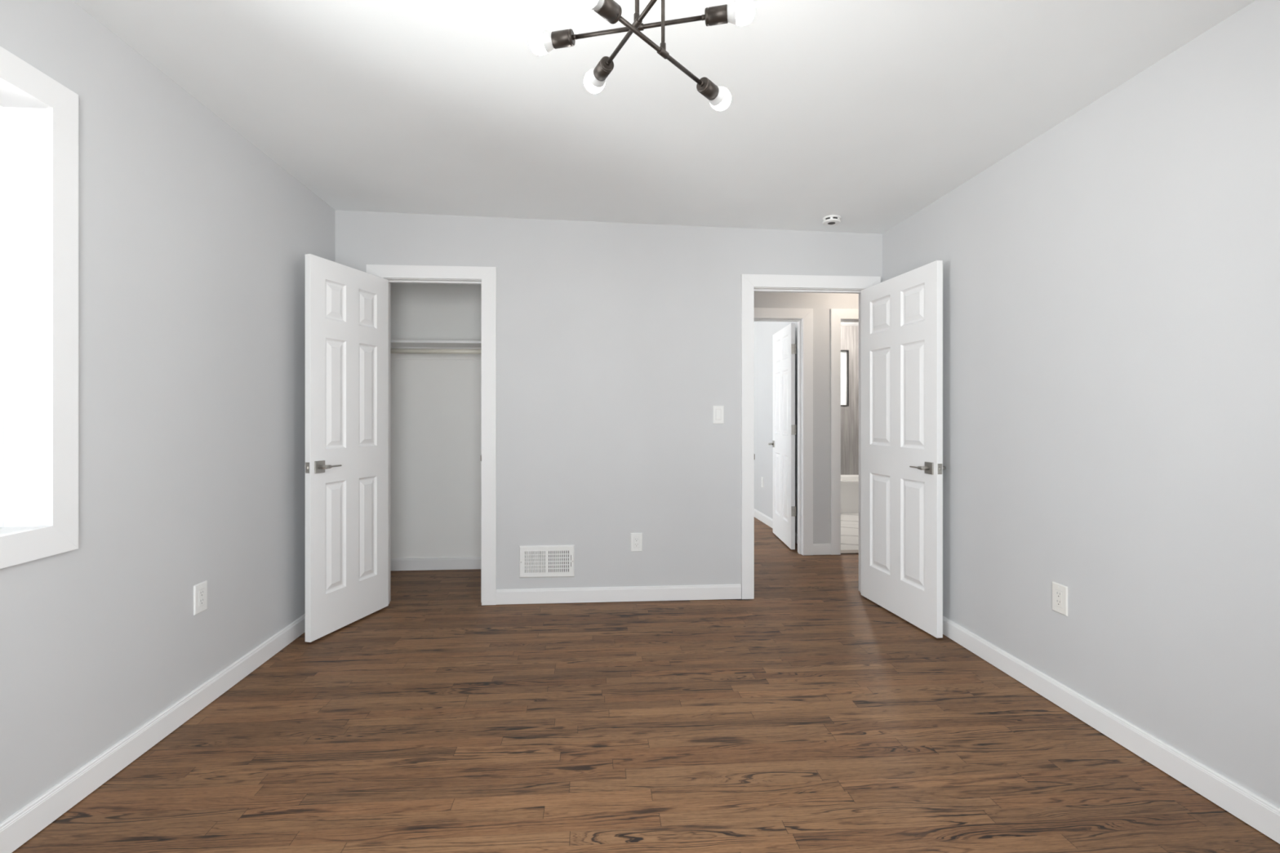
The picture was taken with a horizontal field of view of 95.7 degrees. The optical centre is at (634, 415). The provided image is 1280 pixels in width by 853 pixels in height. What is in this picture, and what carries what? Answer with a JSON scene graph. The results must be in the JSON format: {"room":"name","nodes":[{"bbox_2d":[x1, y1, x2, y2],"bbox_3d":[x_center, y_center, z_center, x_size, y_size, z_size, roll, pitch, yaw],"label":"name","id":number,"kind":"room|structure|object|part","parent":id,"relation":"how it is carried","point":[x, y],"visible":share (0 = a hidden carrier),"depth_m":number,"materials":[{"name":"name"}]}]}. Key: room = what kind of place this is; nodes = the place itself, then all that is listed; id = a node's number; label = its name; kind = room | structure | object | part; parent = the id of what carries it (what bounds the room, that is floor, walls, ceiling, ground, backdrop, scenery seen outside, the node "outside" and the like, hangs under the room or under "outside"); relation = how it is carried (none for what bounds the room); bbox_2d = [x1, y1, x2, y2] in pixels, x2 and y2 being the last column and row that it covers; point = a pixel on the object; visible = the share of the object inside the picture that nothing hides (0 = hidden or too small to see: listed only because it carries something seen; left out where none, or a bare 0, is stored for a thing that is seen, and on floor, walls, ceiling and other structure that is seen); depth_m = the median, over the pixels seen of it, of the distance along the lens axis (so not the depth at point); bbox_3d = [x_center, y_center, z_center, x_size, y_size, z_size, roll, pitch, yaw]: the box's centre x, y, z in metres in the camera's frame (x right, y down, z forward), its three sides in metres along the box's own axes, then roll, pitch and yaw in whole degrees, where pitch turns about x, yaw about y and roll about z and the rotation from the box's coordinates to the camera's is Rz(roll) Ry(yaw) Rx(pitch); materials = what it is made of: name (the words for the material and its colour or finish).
{"room":"empty bedroom","nodes":[
{"label":"empty bedroom","id":0,"kind":"room"},
{"bbox_2d":[0,0,335,822],"bbox_3d":[-1.843,-0.083,1.723,0.220,2.670,5.756,0,0,-4],"label":"wall","id":1,"kind":"structure","parent":0,"point":[194,242],"depth_m":2.14,"materials":[{"name":"grey paint"}]},
{"bbox_2d":[0,46,78,568],"bbox_3d":[-1.795,-0.291,1.244,0.230,1.404,1.081,0,0,-4],"label":"window","id":2,"kind":"structure","parent":1,"relation":"in","point":[39,114],"depth_m":1.71,"materials":[{"name":"white paint"}]},
{"bbox_3d":[-1.856,-0.291,1.250,0.060,1.240,0.913,0,0,-4],"label":"frame","id":3,"kind":"part","parent":2,"relation":"part of","materials":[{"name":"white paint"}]},
{"bbox_2d":[0,613,305,852],"bbox_3d":[-1.698,1.153,1.349,0.014,0.093,4.548,0,0,-4],"label":"baseboard","id":4,"kind":"structure","parent":1,"relation":"attached to","point":[35,816],"depth_m":1.99,"materials":[{"name":"white paint"}]},
{"bbox_2d":[193,580,207,615],"bbox_3d":[-1.776,0.745,2.372,0.008,0.120,0.076,0,0,-4],"label":"power outlet","id":5,"kind":"object","parent":1,"relation":"attached to","point":[200,590],"visible":1,"depth_m":2.36,"materials":[{"name":"white plastic"}]},
{"bbox_2d":[391,283,480,558],"bbox_3d":[-1.362,-0.083,4.586,1.154,2.670,0.115,0,0,-4],"label":"wall","id":6,"kind":"structure","parent":0,"point":[436,404],"depth_m":4.51,"materials":[{"name":"paint"}]},
{"bbox_2d":[391,339,480,359],"bbox_3d":[-1.397,-0.494,4.383,1.054,0.115,0.286,0,0,-4],"label":"closet shelf","id":7,"kind":"object","parent":6,"relation":"attached to","point":[395,344],"visible":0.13,"depth_m":4.48,"materials":[{"name":"white paint"}]},
{"bbox_2d":[391,556,480,570],"bbox_3d":[-1.407,1.153,4.518,1.054,0.093,0.014,0,0,-4],"label":"baseboard","id":8,"kind":"structure","parent":6,"relation":"attached to","point":[468,562],"depth_m":4.50,"materials":[{"name":"white paint"}]},
{"bbox_2d":[335,209,882,589],"bbox_3d":[-0.053,-0.083,3.808,3.652,2.670,0.115,0,0,-4],"label":"wall","id":9,"kind":"structure","parent":0,"point":[617,344],"depth_m":3.75,"materials":[{"name":"grey paint"}]},
{"bbox_2d":[303,253,388,642],"bbox_3d":[-1.639,0.170,3.332,0.145,2.040,0.621,0,0,15],"label":"door","id":10,"kind":"structure","parent":9,"relation":"in","point":[346,466],"depth_m":3.27,"materials":[{"name":"white paint"}]},
{"bbox_3d":[-1.717,0.273,3.042,0.025,0.057,0.002,0,0,15],"label":"latch plate","id":11,"kind":"part","parent":10,"relation":"part of","materials":[{"name":"silver metal"}]},
{"bbox_3d":[-1.681,0.273,3.093,0.009,0.065,0.065,0,0,15],"label":"handle","id":12,"kind":"part","parent":10,"relation":"part of","materials":[{"name":"silver metal"}]},
{"bbox_3d":[-1.642,0.273,3.134,0.047,0.021,0.120,0,0,15],"label":"lever","id":13,"kind":"part","parent":10,"relation":"part of","materials":[{"name":"silver metal"}]},
{"bbox_2d":[366,264,496,605],"bbox_3d":[-1.281,0.129,3.710,0.798,2.146,0.133,0,0,-4],"label":"door frame","id":14,"kind":"structure","parent":9,"relation":"attached to","point":[486,277],"depth_m":3.67,"materials":[{"name":"white paint"}]},
{"bbox_2d":[519,545,574,577],"bbox_3d":[-0.560,0.933,3.706,0.350,0.203,0.014,0,0,-4],"label":"air vent","id":15,"kind":"object","parent":9,"relation":"in","point":[535,561],"visible":1,"depth_m":3.70,"materials":[{"name":"white plastic"}]},
{"bbox_2d":[496,584,741,604],"bbox_3d":[-0.090,1.153,3.740,1.582,0.093,0.014,0,0,-4],"label":"baseboard","id":16,"kind":"structure","parent":9,"relation":"attached to","point":[708,592],"depth_m":3.73,"materials":[{"name":"white paint"}]},
{"bbox_2d":[631,533,642,551],"bbox_3d":[0.014,0.820,3.751,0.076,0.120,0.008,0,0,-4],"label":"power outlet","id":17,"kind":"object","parent":9,"relation":"attached to","point":[636,538],"visible":1,"depth_m":3.75,"materials":[{"name":"white plastic"}]},
{"bbox_2d":[712,405,724,423],"bbox_3d":[0.549,-0.007,3.789,0.074,0.118,0.010,0,0,-4],"label":"light switch","id":18,"kind":"object","parent":9,"relation":"attached to","point":[717,411],"visible":1,"depth_m":3.79,"materials":[{"name":"white plastic"}]},
{"bbox_2d":[741,274,880,599],"bbox_3d":[1.165,0.137,3.887,0.939,2.128,0.133,0,0,-4],"label":"door frame","id":19,"kind":"structure","parent":9,"relation":"attached to","point":[750,283],"depth_m":3.79,"materials":[{"name":"white paint"}]},
{"bbox_2d":[860,260,946,638],"bbox_3d":[1.582,0.179,3.477,0.145,2.026,0.772,0,0,-9],"label":"door","id":20,"kind":"structure","parent":19,"relation":"attached to","point":[902,468],"depth_m":3.40,"materials":[{"name":"white paint"}]},
{"bbox_3d":[1.574,0.286,3.205,0.047,0.021,0.120,0,0,-9],"label":"lever","id":21,"kind":"part","parent":20,"relation":"part of","materials":[{"name":"silver metal"}]},
{"bbox_3d":[1.608,0.286,3.160,0.009,0.065,0.065,0,0,-9],"label":"handle","id":22,"kind":"part","parent":20,"relation":"part of","materials":[{"name":"silver metal"}]},
{"bbox_3d":[1.638,0.286,3.105,0.025,0.057,0.002,0,0,-9],"label":"latch plate","id":23,"kind":"part","parent":20,"relation":"part of","materials":[{"name":"silver metal"}]},
{"bbox_2d":[12,513,1279,852],"bbox_3d":[0.950,1.225,3.823,5.854,0.054,9.300,0,0,-4],"label":"floor","id":24,"kind":"structure","parent":0,"point":[805,714],"depth_m":2.09,"materials":[{"name":"brown wood"}]},
{"bbox_2d":[840,474,858,513],"bbox_3d":[2.541,0.998,7.452,2.045,0.400,0.725,0,0,-4],"label":"bathtub","id":25,"kind":"object","parent":24,"relation":"on","point":[849,483],"visible":0.04,"depth_m":7.11,"materials":[{"name":"white ceramic"}]},
{"bbox_2d":[840,550,858,554],"bbox_3d":[2.137,1.197,5.103,0.720,0.011,0.115,0,0,-4],"label":"threshold","id":26,"kind":"object","parent":24,"relation":"on","point":[842,552],"visible":0.2,"depth_m":5.05,"materials":[{"name":"metal"}]},
{"bbox_2d":[72,0,1255,234],"bbox_3d":[0.058,-1.335,1.477,3.657,0.244,4.670,0,0,-4],"label":"ceiling","id":27,"kind":"structure","parent":0,"point":[868,113],"depth_m":2.23,"materials":[{"name":"paint"}]},
{"bbox_2d":[528,0,755,111],"bbox_3d":[0.014,-1.022,1.282,0.523,0.462,0.509,0,0,-4],"label":"ceiling light","id":28,"kind":"object","parent":27,"relation":"attached to","point":[739,12],"visible":1,"depth_m":1.35,"materials":[{"name":"brown metal"}]},
{"bbox_3d":[-0.223,-0.918,1.424,0.070,0.054,0.054,0,0,-4],"label":"bulb","id":29,"kind":"part","parent":28,"relation":"part of","materials":[{"name":"plastic"}]},
{"bbox_2d":[551,28,577,48],"bbox_3d":[-0.169,-0.918,1.409,0.059,0.036,0.036,0,0,13],"label":"socket","id":30,"kind":"object","parent":28,"relation":"attached to","point":[563,38],"depth_m":1.40,"materials":[{"name":"brown metal"}]},
{"bbox_3d":[-0.088,-0.818,1.122,0.054,0.054,0.068,0,0,40],"label":"bulb","id":31,"kind":"part","parent":28,"relation":"part of","materials":[{"name":"plastic"}]},
{"bbox_3d":[-0.100,-0.868,1.495,0.054,0.054,0.068,0,0,-26],"label":"bulb","id":32,"kind":"part","parent":28,"relation":"part of","materials":[{"name":"plastic"}]},
{"bbox_2d":[593,56,613,80],"bbox_3d":[-0.075,-0.868,1.444,0.036,0.036,0.059,0,0,-26],"label":"socket","id":33,"kind":"object","parent":28,"relation":"attached to","point":[605,66],"depth_m":1.43,"materials":[{"name":"brown metal"}]},
{"bbox_2d":[593,0,622,23],"bbox_3d":[-0.051,-0.818,1.166,0.036,0.036,0.059,0,0,40],"label":"socket","id":34,"kind":"object","parent":28,"relation":"attached to","point":[609,10],"depth_m":1.15,"materials":[{"name":"brown metal"}]},
{"bbox_3d":[0.005,-0.868,1.282,0.010,0.010,0.324,0,0,-26],"label":"arm","id":35,"kind":"part","parent":28,"relation":"part of","materials":[{"name":"brown metal"}]},
{"bbox_3d":[0.005,-1.054,1.282,0.008,0.361,0.008,0,0,-4],"label":"stem","id":36,"kind":"part","parent":28,"relation":"part of","materials":[{"name":"brown metal"}]},
{"bbox_3d":[0.007,-0.918,1.369,0.324,0.010,0.010,0,0,13],"label":"arm","id":37,"kind":"part","parent":28,"relation":"part of","materials":[{"name":"brown metal"}]},
{"bbox_3d":[0.064,-0.818,1.305,0.010,0.010,0.324,0,0,40],"label":"arm","id":38,"kind":"part","parent":28,"relation":"part of","materials":[{"name":"brown metal"}]},
{"bbox_3d":[0.064,-1.029,1.305,0.008,0.411,0.008,0,0,-4],"label":"stem","id":39,"kind":"part","parent":28,"relation":"part of","materials":[{"name":"brown metal"}]},
{"bbox_2d":[696,76,719,100],"bbox_3d":[0.180,-0.818,1.444,0.036,0.036,0.059,0,0,40],"label":"socket","id":40,"kind":"object","parent":28,"relation":"attached to","point":[706,87],"depth_m":1.43,"materials":[{"name":"brown metal"}]},
{"bbox_2d":[702,4,728,26],"bbox_3d":[0.184,-0.918,1.329,0.059,0.036,0.036,0,0,13],"label":"socket","id":41,"kind":"object","parent":28,"relation":"attached to","point":[717,15],"depth_m":1.32,"materials":[{"name":"brown metal"}]},
{"bbox_3d":[0.216,-0.818,1.488,0.054,0.054,0.068,0,0,40],"label":"bulb","id":42,"kind":"part","parent":28,"relation":"part of","materials":[{"name":"plastic"}]},
{"bbox_3d":[0.238,-0.918,1.314,0.070,0.054,0.054,0,0,-4],"label":"bulb","id":43,"kind":"part","parent":28,"relation":"part of","materials":[{"name":"plastic"}]},
{"bbox_2d":[822,214,840,225],"bbox_3d":[1.218,-1.206,3.579,0.107,0.035,0.107,1,0,-4],"label":"smoke detector","id":44,"kind":"object","parent":27,"relation":"attached to","point":[832,220],"visible":1,"depth_m":3.55,"materials":[{"name":"white plastic"}]},
{"bbox_2d":[823,216,839,220],"bbox_3d":[1.218,-1.208,3.579,0.102,0.014,0.099,0,0,-4],"label":"vent","id":45,"kind":"object","parent":44,"relation":"attached to","point":[826,218],"depth_m":3.54,"materials":[{"name":"white plastic"}]},
{"bbox_2d":[754,292,858,543],"bbox_3d":[1.514,-0.083,5.058,4.650,2.670,0.115,0,0,-4],"label":"wall","id":46,"kind":"structure","parent":0,"point":[821,304],"depth_m":5.01,"materials":[{"name":"grey paint"}]},
{"bbox_2d":[754,307,813,555],"bbox_3d":[1.058,0.139,5.016,0.951,2.125,0.133,0,0,-4],"label":"door frame","id":47,"kind":"structure","parent":46,"relation":"attached to","point":[804,317],"depth_m":4.98,"materials":[{"name":"white paint"}]},
{"bbox_2d":[813,543,831,555],"bbox_3d":[1.617,1.153,5.001,0.159,0.093,0.014,0,0,-4],"label":"baseboard","id":48,"kind":"structure","parent":46,"relation":"attached to","point":[818,548],"depth_m":5.00,"materials":[{"name":"white paint"}]},
{"bbox_2d":[830,308,858,555],"bbox_3d":[2.138,0.139,5.094,0.894,2.125,0.133,0,0,-4],"label":"door frame","id":49,"kind":"structure","parent":46,"relation":"attached to","point":[837,316],"depth_m":5.00,"materials":[{"name":"white paint"}]},
{"bbox_2d":[840,325,858,475],"bbox_3d":[2.551,-0.083,7.894,2.170,2.670,0.150,0,0,-4],"label":"tiled wall","id":50,"kind":"structure","parent":0,"point":[849,334],"depth_m":7.85,"materials":[{"name":"grey tile"}]},
{"bbox_2d":[840,350,848,406],"bbox_3d":[2.486,-0.510,7.866,0.824,0.759,0.116,0,0,-4],"label":"window","id":51,"kind":"structure","parent":50,"relation":"in","point":[842,353],"depth_m":7.91,"materials":[{"name":"white paint"}]},
{"bbox_3d":[2.484,-0.510,7.896,0.772,0.707,0.004,0,0,-4],"label":"pane","id":52,"kind":"part","parent":51,"relation":"part of","materials":[{"name":"clear glass"}]},
{"bbox_3d":[2.484,-0.510,7.896,0.788,0.723,0.024,0,0,-4],"label":"sash","id":53,"kind":"part","parent":51,"relation":"part of","materials":[{"name":"white paint"}]},
{"bbox_3d":[2.484,-0.510,7.894,0.796,0.731,0.060,0,0,-4],"label":"frame","id":54,"kind":"part","parent":51,"relation":"part of","materials":[{"name":"white paint"}]},
{"bbox_2d":[840,322,858,325],"bbox_3d":[0.964,-1.338,6.758,5.400,0.240,3.466,0,0,-4],"label":"ceiling","id":55,"kind":"structure","parent":0,"point":[842,323],"depth_m":7.69,"materials":[{"name":"paint"}]},
{"bbox_2d":[754,0,1279,808],"bbox_3d":[1.717,-0.083,3.793,0.123,2.670,9.370,0,0,-4],"label":"wall","id":56,"kind":"structure","parent":0,"point":[1111,282],"depth_m":2.08,"materials":[{"name":"grey paint"}]},
{"bbox_2d":[761,476,764,488],"bbox_3d":[1.450,0.754,6.566,0.008,0.120,0.076,0,0,-4],"label":"power outlet","id":57,"kind":"object","parent":56,"relation":"attached to","point":[762,477],"visible":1,"depth_m":6.54,"materials":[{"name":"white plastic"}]},
{"bbox_2d":[754,508,797,543],"bbox_3d":[1.430,1.153,6.805,0.014,0.093,3.321,0,0,-4],"label":"baseboard","id":58,"kind":"structure","parent":56,"relation":"attached to","point":[758,515],"depth_m":6.42,"materials":[{"name":"white paint"}]},
{"bbox_2d":[768,323,795,549],"bbox_3d":[1.420,0.183,5.525,0.145,2.015,0.773,0,0,1],"label":"door","id":59,"kind":"structure","parent":56,"relation":"in","point":[783,443],"depth_m":5.39,"materials":[{"name":"white paint"}]},
{"bbox_2d":[1052,582,1067,616],"bbox_3d":[1.760,0.758,2.399,0.008,0.120,0.076,0,0,-4],"label":"power outlet","id":60,"kind":"object","parent":56,"relation":"attached to","point":[1060,592],"visible":1,"depth_m":2.39,"materials":[{"name":"beige plastic"}]},
{"bbox_2d":[942,616,1279,844],"bbox_3d":[1.815,1.153,1.603,0.014,0.093,4.548,0,0,-4],"label":"baseboard","id":61,"kind":"structure","parent":56,"relation":"attached to","point":[1255,811],"depth_m":2.04,"materials":[{"name":"white paint"}]},
{"bbox_3d":[-0.805,-0.083,4.190,0.100,2.670,0.756,0,0,-4],"label":"wall","id":62,"kind":"structure","parent":0,"visible":0},
{"bbox_2d":[391,348,480,354],"bbox_3d":[-1.390,-0.476,4.281,1.052,0.035,0.035,0,0,-4],"label":"closet rod","id":63,"kind":"object","parent":62,"relation":"attached to","point":[393,350],"visible":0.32,"depth_m":4.26,"materials":[{"name":"beige paint"}]}
]}

